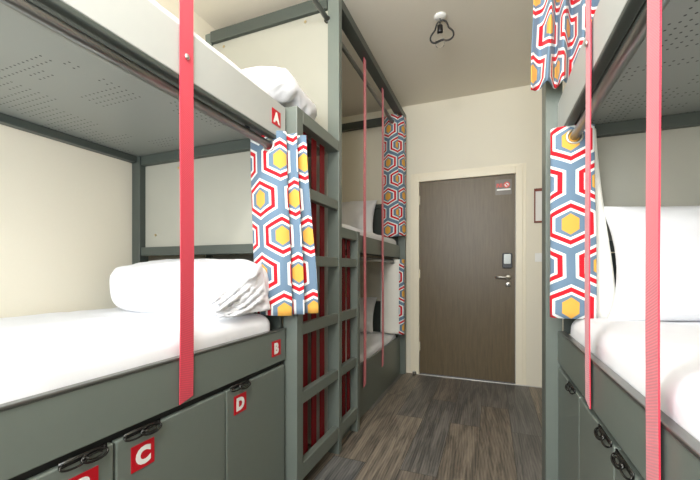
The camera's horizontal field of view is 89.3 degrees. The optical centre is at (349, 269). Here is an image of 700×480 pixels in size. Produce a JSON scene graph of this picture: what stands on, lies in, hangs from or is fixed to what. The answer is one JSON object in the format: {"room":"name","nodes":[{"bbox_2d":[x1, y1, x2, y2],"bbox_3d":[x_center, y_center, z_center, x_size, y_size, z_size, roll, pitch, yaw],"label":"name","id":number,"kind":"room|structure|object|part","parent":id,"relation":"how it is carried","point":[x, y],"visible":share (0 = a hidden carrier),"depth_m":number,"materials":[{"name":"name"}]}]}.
{"room":"dormitory","nodes":[
{"label":"dormitory","id":0,"kind":"room"},
{"bbox_2d":[0,0,214,317],"bbox_3d":[-1.262,-0.329,2.048,0.100,2.870,4.872,0,0,22],"label":"wall","id":1,"kind":"structure","parent":0,"point":[66,209],"depth_m":1.66,"materials":[{"name":"beige paint"}]},
{"bbox_2d":[193,0,533,116],"bbox_3d":[0.252,-1.804,1.445,3.360,0.080,4.872,0,0,22],"label":"ceiling","id":2,"kind":"structure","parent":0,"point":[489,50],"depth_m":2.75,"materials":[{"name":"paint"}]},
{"bbox_2d":[430,12,453,47],"bbox_3d":[0.638,-1.654,2.461,0.155,0.220,0.088,0,0,-3],"label":"pendant lamp","id":3,"kind":"object","parent":2,"relation":"hanging from","point":[439,17],"visible":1,"depth_m":2.44,"materials":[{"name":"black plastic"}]},
{"bbox_2d":[437,24,442,33],"bbox_3d":[0.625,-1.671,2.458,0.040,0.056,0.040,0,0,22],"label":"socket","id":4,"kind":"object","parent":3,"relation":"attached to","point":[440,27],"depth_m":2.44,"materials":[{"name":"black metal"}]},
{"bbox_3d":[0.625,-1.593,2.458,0.068,0.099,0.068,0,0,22],"label":"bulb","id":5,"kind":"part","parent":3,"relation":"part of","materials":[{"name":"clear glass"}]},
{"bbox_2d":[303,373,541,479],"bbox_3d":[0.252,1.136,1.445,3.360,0.060,4.872,0,0,22],"label":"floor","id":6,"kind":"structure","parent":0,"point":[421,427],"depth_m":2.35,"materials":[{"name":"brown wood"}]},
{"bbox_2d":[0,0,285,479],"bbox_3d":[-1.121,0.171,0.930,0.979,1.871,2.000,0,0,22],"label":"bunk bed","id":7,"kind":"object","parent":6,"relation":"on","point":[98,76],"visible":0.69,"depth_m":1.24,"materials":[{"name":"grey paint"}]},
{"bbox_2d":[0,307,269,403],"bbox_3d":[-1.142,0.290,0.904,0.952,0.208,1.944,0,0,22],"label":"mattress","id":8,"kind":"object","parent":7,"relation":"on","point":[40,353],"visible":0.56,"depth_m":1.03,"materials":[{"name":"white fabric"}]},
{"bbox_2d":[109,259,270,317],"bbox_3d":[-0.746,0.077,1.657,0.824,0.263,0.386,0,0,28],"label":"pillow","id":9,"kind":"object","parent":8,"relation":"on","point":[226,288],"visible":0.98,"depth_m":1.49,"materials":[{"name":"white fabric"}]},
{"bbox_3d":[-0.705,-0.566,0.754,0.034,0.034,1.980,0,0,22],"label":"curtain rod","id":10,"kind":"part","parent":7,"relation":"part of","materials":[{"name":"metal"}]},
{"bbox_3d":[-1.187,0.235,2.003,0.063,1.741,0.055,0,0,22],"label":"corner post","id":11,"kind":"part","parent":7,"relation":"part of","materials":[{"name":"grey metal"}]},
{"bbox_3d":[-0.681,0.351,0.750,0.020,0.142,1.990,0,0,22],"label":"bed rail","id":12,"kind":"part","parent":7,"relation":"part of","materials":[{"name":"grey metal"}]},
{"bbox_3d":[-0.680,0.275,0.749,0.025,0.008,1.990,0,0,22],"label":"rail trim","id":13,"kind":"part","parent":7,"relation":"part of","materials":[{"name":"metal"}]},
{"bbox_3d":[-0.685,-0.600,0.752,0.031,0.016,1.990,0,0,22],"label":"guard trim","id":14,"kind":"part","parent":7,"relation":"part of","materials":[{"name":"grey metal"}]},
{"bbox_2d":[179,0,193,404],"bbox_3d":[-0.514,-0.554,1.116,0.012,1.940,0.058,0,0,22],"label":"strap","id":15,"kind":"object","parent":7,"relation":"hanging from","point":[186,79],"visible":1,"depth_m":1.12,"materials":[{"name":"red fabric"}]},
{"bbox_3d":[-0.739,-0.355,1.837,0.888,0.456,0.012,0,0,22],"label":"panel","id":16,"kind":"part","parent":7,"relation":"part of","materials":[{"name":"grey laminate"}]},
{"bbox_2d":[149,0,268,94],"bbox_3d":[-1.143,-0.749,0.908,0.944,0.204,1.948,0,0,22],"label":"mattress","id":17,"kind":"object","parent":7,"relation":"on","point":[154,2],"visible":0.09,"depth_m":1.29,"materials":[{"name":"white fabric"}]},
{"bbox_2d":[242,66,316,119],"bbox_3d":[-0.561,-0.892,1.945,0.721,0.250,0.500,0,0,19],"label":"pillow","id":18,"kind":"object","parent":17,"relation":"on","point":[280,84],"visible":0.22,"depth_m":1.69,"materials":[{"name":"white fabric"}]},
{"bbox_3d":[-0.332,0.352,1.596,0.003,0.069,0.067,0,0,22],"label":"letter plate","id":19,"kind":"part","parent":7,"relation":"part of","materials":[{"name":"red plastic"}]},
{"bbox_3d":[-0.332,-0.685,1.596,0.003,0.069,0.067,0,0,22],"label":"letter plate","id":20,"kind":"part","parent":7,"relation":"part of","materials":[{"name":"red ceramic"}]},
{"bbox_2d":[250,130,317,315],"bbox_3d":[-0.315,-0.212,1.627,0.331,0.834,0.087,0,0,6],"label":"curtain","id":21,"kind":"object","parent":7,"relation":"hanging from","point":[283,239],"visible":0.94,"depth_m":1.62,"materials":[{"name":"fabric"}]},
{"bbox_2d":[9,361,283,479],"bbox_3d":[-1.116,0.764,0.923,0.993,0.684,1.990,0,0,22],"label":"locker","id":22,"kind":"object","parent":6,"relation":"on","point":[234,430],"visible":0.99,"depth_m":1.20,"materials":[{"name":"grey metal"}]},
{"bbox_3d":[-0.691,0.757,0.724,0.020,0.627,0.408,0,0,22],"label":"door","id":23,"kind":"part","parent":22,"relation":"part of","materials":[{"name":"grey paint"}]},
{"bbox_3d":[-0.633,0.516,0.840,0.003,0.070,0.070,0,0,22],"label":"letter plate","id":24,"kind":"part","parent":22,"relation":"part of","materials":[{"name":"red plastic"}]},
{"bbox_3d":[-0.575,0.514,0.985,0.003,0.070,0.070,0,0,22],"label":"letter plate","id":25,"kind":"part","parent":22,"relation":"part of","materials":[{"name":"red plastic"}]},
{"bbox_3d":[-0.539,0.757,1.107,0.020,0.627,0.405,0,0,22],"label":"door","id":26,"kind":"part","parent":22,"relation":"part of","materials":[{"name":"grey paint"}]},
{"bbox_3d":[-0.423,0.514,1.366,0.003,0.070,0.070,0,0,22],"label":"letter plate","id":27,"kind":"part","parent":22,"relation":"part of","materials":[{"name":"red plastic"}]},
{"bbox_3d":[-0.389,0.757,1.484,0.020,0.627,0.394,0,0,22],"label":"door","id":28,"kind":"part","parent":22,"relation":"part of","materials":[{"name":"grey paint"}]},
{"bbox_2d":[205,0,405,453],"bbox_3d":[-0.212,-0.278,3.145,1.030,2.768,1.822,0,0,22],"label":"bunk bed","id":29,"kind":"object","parent":6,"relation":"on","point":[296,38],"visible":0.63,"depth_m":2.22,"materials":[{"name":"grey paint"}]},
{"bbox_3d":[-0.989,-0.278,2.512,0.055,2.768,0.046,0,0,22],"label":"post","id":30,"kind":"part","parent":29,"relation":"part of","materials":[{"name":"grey paint"}]},
{"bbox_3d":[-0.546,-0.248,2.332,0.898,2.669,0.016,0,0,22],"label":"panel","id":31,"kind":"part","parent":29,"relation":"part of","materials":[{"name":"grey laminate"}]},
{"bbox_2d":[312,0,329,23],"bbox_3d":[-0.663,-1.524,0.833,0.043,0.044,2.853,0,0,22],"label":"curtain rod","id":32,"kind":"object","parent":29,"relation":"attached to","point":[317,4],"visible":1,"depth_m":2.07,"materials":[{"name":"metal"}]},
{"bbox_3d":[-0.092,-0.278,2.155,0.075,2.768,0.046,0,0,22],"label":"post","id":33,"kind":"part","parent":29,"relation":"part of","materials":[{"name":"grey paint"}]},
{"bbox_2d":[363,57,365,386],"bbox_3d":[0.113,-0.358,2.680,0.006,2.479,0.058,0,0,22],"label":"strap","id":34,"kind":"object","parent":29,"relation":"hanging from","point":[364,60],"visible":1,"depth_m":2.67,"materials":[{"name":"red fabric"}]},
{"bbox_3d":[0.187,-1.514,2.998,0.032,0.032,1.760,0,0,22],"label":"curtain rod","id":35,"kind":"part","parent":29,"relation":"part of","materials":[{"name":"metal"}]},
{"bbox_2d":[342,224,395,244],"bbox_3d":[-0.220,-0.256,3.151,0.889,0.155,1.700,0,0,22],"label":"mattress","id":36,"kind":"object","parent":29,"relation":"on","point":[368,234],"visible":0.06,"depth_m":2.98,"materials":[{"name":"white fabric"}]},
{"bbox_2d":[342,200,376,232],"bbox_3d":[-0.052,-0.549,3.817,0.663,0.419,0.267,0,0,14],"label":"pillow","id":37,"kind":"object","parent":36,"relation":"on","point":[352,211],"visible":0.37,"depth_m":3.73,"materials":[{"name":"white fabric"}]},
{"bbox_3d":[0.187,-0.089,2.998,0.032,0.032,1.760,0,0,22],"label":"curtain rod","id":38,"kind":"part","parent":29,"relation":"part of","materials":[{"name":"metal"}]},
{"bbox_2d":[345,331,395,373],"bbox_3d":[-0.218,0.732,3.151,0.890,0.149,1.698,0,0,22],"label":"mattress","id":39,"kind":"object","parent":29,"relation":"on","point":[373,340],"visible":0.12,"depth_m":3.29,"materials":[{"name":"white fabric"}]},
{"bbox_2d":[345,297,376,332],"bbox_3d":[-0.051,0.471,3.820,0.664,0.354,0.265,0,0,16],"label":"pillow","id":40,"kind":"object","parent":39,"relation":"on","point":[370,301],"visible":0.34,"depth_m":3.71,"materials":[{"name":"white fabric"}]},
{"bbox_3d":[0.207,0.905,2.983,0.020,0.398,1.712,0,0,22],"label":"bed rail","id":41,"kind":"part","parent":29,"relation":"part of","materials":[{"name":"grey metal"}]},
{"bbox_3d":[0.207,-0.195,2.983,0.020,0.129,1.712,0,0,22],"label":"bed rail","id":42,"kind":"part","parent":29,"relation":"part of","materials":[{"name":"grey metal"}]},
{"bbox_2d":[382,88,383,365],"bbox_3d":[0.290,-0.374,3.126,0.006,2.448,0.058,0,0,22],"label":"strap","id":43,"kind":"object","parent":29,"relation":"hanging from","point":[382,88],"visible":1,"depth_m":3.12,"materials":[{"name":"red fabric"}]},
{"bbox_2d":[381,258,404,334],"bbox_3d":[0.452,0.270,3.685,0.254,0.778,0.152,0,0,22],"label":"curtain","id":44,"kind":"object","parent":29,"relation":"hanging from","point":[394,273],"visible":0.88,"depth_m":3.63,"materials":[{"name":"fabric"}]},
{"bbox_2d":[384,114,405,236],"bbox_3d":[0.469,-0.966,3.656,0.245,1.256,0.107,0,0,-6],"label":"curtain","id":45,"kind":"object","parent":29,"relation":"hanging from","point":[394,133],"visible":0.96,"depth_m":3.65,"materials":[{"name":"fabric"}]},
{"bbox_3d":[0.559,-0.278,3.792,0.075,2.768,0.050,0,0,22],"label":"post","id":46,"kind":"part","parent":29,"relation":"part of","materials":[{"name":"grey paint"}]},
{"bbox_2d":[284,106,338,479],"bbox_3d":[-0.192,0.167,1.903,0.075,1.878,0.493,0,0,22],"label":"ladder","id":47,"kind":"object","parent":6,"relation":"on","point":[299,461],"visible":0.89,"depth_m":1.82,"materials":[{"name":"grey metal"}]},
{"bbox_3d":[-0.273,0.167,1.702,0.075,1.878,0.059,0,0,22],"label":"post","id":48,"kind":"part","parent":47,"relation":"part of","materials":[{"name":"grey metal"}]},
{"bbox_3d":[-0.166,0.978,1.925,0.038,0.077,0.433,0,0,22],"label":"rail","id":49,"kind":"part","parent":47,"relation":"part of","materials":[{"name":"grey metal"}]},
{"bbox_3d":[-0.181,-0.741,1.931,0.075,0.063,0.433,0,0,22],"label":"rail","id":50,"kind":"part","parent":47,"relation":"part of","materials":[{"name":"grey metal"}]},
{"bbox_2d":[342,227,359,434],"bbox_3d":[-0.024,0.421,2.326,0.075,1.370,0.320,0,0,22],"label":"ladder","id":51,"kind":"object","parent":6,"relation":"on","point":[351,419],"visible":0.86,"depth_m":2.40,"materials":[{"name":"grey metal"}]},
{"bbox_3d":[-0.018,-0.231,2.296,0.038,0.064,0.269,0,0,22],"label":"rail","id":52,"kind":"part","parent":51,"relation":"part of","materials":[{"name":"grey metal"}]},
{"bbox_3d":[-0.018,0.978,2.296,0.038,0.077,0.269,0,0,22],"label":"rail","id":53,"kind":"part","parent":51,"relation":"part of","materials":[{"name":"grey metal"}]},
{"bbox_3d":[0.026,0.421,2.451,0.075,1.370,0.050,0,0,22],"label":"post","id":54,"kind":"part","parent":51,"relation":"part of","materials":[{"name":"grey metal"}]},
{"bbox_2d":[419,374,541,387],"bbox_3d":[1.630,1.103,3.391,2.038,0.006,0.008,0,0,22],"label":"floor strip","id":55,"kind":"object","parent":6,"relation":"on","point":[419,374],"visible":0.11,"depth_m":3.52,"materials":[{"name":"silver metal"}]},
{"bbox_2d":[558,367,643,479],"bbox_3d":[1.038,0.764,0.522,1.007,0.684,1.998,0,0,22],"label":"locker","id":56,"kind":"object","parent":6,"relation":"on","point":[587,450],"visible":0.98,"depth_m":1.19,"materials":[{"name":"grey metal"}]},
{"bbox_3d":[0.886,0.757,1.427,0.020,0.627,0.411,0,0,22],"label":"door","id":57,"kind":"part","parent":56,"relation":"part of","materials":[{"name":"grey paint"}]},
{"bbox_3d":[0.739,0.757,1.057,0.020,0.627,0.373,0,0,22],"label":"door","id":58,"kind":"part","parent":56,"relation":"part of","materials":[{"name":"grey paint"}]},
{"bbox_3d":[0.594,0.757,0.692,0.020,0.627,0.400,0,0,22],"label":"door","id":59,"kind":"part","parent":56,"relation":"part of","materials":[{"name":"grey paint"}]},
{"bbox_2d":[542,0,699,479],"bbox_3d":[1.048,-0.278,0.589,1.038,2.768,2.130,0,0,22],"label":"bunk bed","id":60,"kind":"object","parent":6,"relation":"on","point":[618,27],"visible":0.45,"depth_m":1.32,"materials":[{"name":"grey paint"}]},
{"bbox_3d":[0.968,-0.278,1.698,0.069,2.768,0.130,0,0,22],"label":"post","id":61,"kind":"part","parent":60,"relation":"part of","materials":[{"name":"grey metal"}]},
{"bbox_2d":[531,0,599,90],"bbox_3d":[0.985,-1.193,1.529,0.368,0.783,0.110,0,0,22],"label":"curtain","id":62,"kind":"object","parent":60,"relation":"hanging from","point":[558,26],"visible":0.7,"depth_m":1.56,"materials":[{"name":"fabric"}]},
{"bbox_2d":[550,124,614,318],"bbox_3d":[0.972,-0.196,1.505,0.247,0.796,0.147,0,0,-5],"label":"curtain","id":63,"kind":"object","parent":60,"relation":"hanging from","point":[567,156],"visible":0.89,"depth_m":1.46,"materials":[{"name":"fabric"}]},
{"bbox_2d":[584,0,590,408],"bbox_3d":[0.727,-0.589,1.085,0.012,2.010,0.058,0,0,22],"label":"strap","id":64,"kind":"object","parent":60,"relation":"hanging from","point":[587,44],"visible":1,"depth_m":1.08,"materials":[{"name":"red fabric"}]},
{"bbox_3d":[0.601,-0.600,0.696,0.031,0.016,1.998,0,0,22],"label":"guard trim","id":65,"kind":"part","parent":60,"relation":"part of","materials":[{"name":"grey metal"}]},
{"bbox_3d":[0.615,-0.546,0.686,0.034,0.034,1.990,0,0,22],"label":"curtain rod","id":66,"kind":"part","parent":60,"relation":"part of","materials":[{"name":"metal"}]},
{"bbox_3d":[0.596,0.351,0.698,0.020,0.142,1.998,0,0,22],"label":"bed rail","id":67,"kind":"part","parent":60,"relation":"part of","materials":[{"name":"grey metal"}]},
{"bbox_3d":[0.584,0.275,0.672,0.025,0.008,1.940,0,0,22],"label":"rail trim","id":68,"kind":"part","parent":60,"relation":"part of","materials":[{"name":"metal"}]},
{"bbox_2d":[570,317,699,441],"bbox_3d":[1.040,0.290,0.483,0.967,0.209,1.935,0,0,22],"label":"mattress","id":69,"kind":"object","parent":60,"relation":"on","point":[620,345],"visible":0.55,"depth_m":0.88,"materials":[{"name":"white fabric"}]},
{"bbox_2d":[604,206,699,320],"bbox_3d":[1.410,-0.029,1.284,0.824,0.479,0.240,0,0,26],"label":"pillow","id":70,"kind":"object","parent":69,"relation":"on","point":[679,225],"visible":0.8,"depth_m":1.32,"materials":[{"name":"white fabric"}]},
{"bbox_3d":[1.424,-0.355,1.437,0.967,0.456,0.012,0,0,22],"label":"panel","id":71,"kind":"part","parent":60,"relation":"part of","materials":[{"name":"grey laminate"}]},
{"bbox_2d":[645,0,661,479],"bbox_3d":[0.552,-0.544,0.647,0.012,2.100,0.060,0,0,22],"label":"strap","id":72,"kind":"object","parent":60,"relation":"hanging from","point":[654,7],"visible":1,"depth_m":0.64,"materials":[{"name":"red fabric"}]},
{"bbox_2d":[342,81,614,386],"bbox_3d":[1.134,-0.329,3.662,3.160,2.870,0.100,0,0,22],"label":"wall","id":73,"kind":"structure","parent":0,"point":[501,127],"depth_m":3.59,"materials":[{"name":"beige paint"}]},
{"bbox_2d":[411,163,525,384],"bbox_3d":[1.171,0.040,3.599,1.114,2.132,0.111,0,0,22],"label":"door","id":74,"kind":"structure","parent":73,"relation":"in","point":[468,241],"depth_m":3.59,"materials":[{"name":"brown wood"}]},
{"bbox_3d":[1.490,0.074,3.446,0.146,0.052,0.063,0,0,22],"label":"handle","id":75,"kind":"part","parent":74,"relation":"part of","materials":[{"name":"silver metal"}]},
{"bbox_2d":[495,179,511,194],"bbox_3d":[1.504,-0.814,3.471,0.148,0.148,0.006,0,0,22],"label":"door sign","id":76,"kind":"object","parent":74,"relation":"attached to","point":[504,186],"visible":1,"depth_m":3.47,"materials":[{"name":"red"}]},
{"bbox_3d":[1.525,-0.107,3.433,0.064,0.097,0.006,0,0,22],"label":"reader plate","id":77,"kind":"part","parent":74,"relation":"part of","materials":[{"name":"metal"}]},
{"bbox_2d":[534,188,541,222],"bbox_3d":[1.854,-0.609,3.310,0.236,0.323,0.019,0,0,22],"label":"picture frame","id":78,"kind":"object","parent":73,"relation":"attached to","point":[538,191],"visible":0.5,"depth_m":3.34,"materials":[{"name":"red wood"}]},
{"bbox_2d":[535,253,541,261],"bbox_3d":[1.790,-0.119,3.339,0.082,0.082,0.014,0,0,22],"label":"light switch","id":79,"kind":"object","parent":73,"relation":"attached to","point":[538,256],"visible":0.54,"depth_m":3.34,"materials":[{"name":"white plastic"}]}
]}

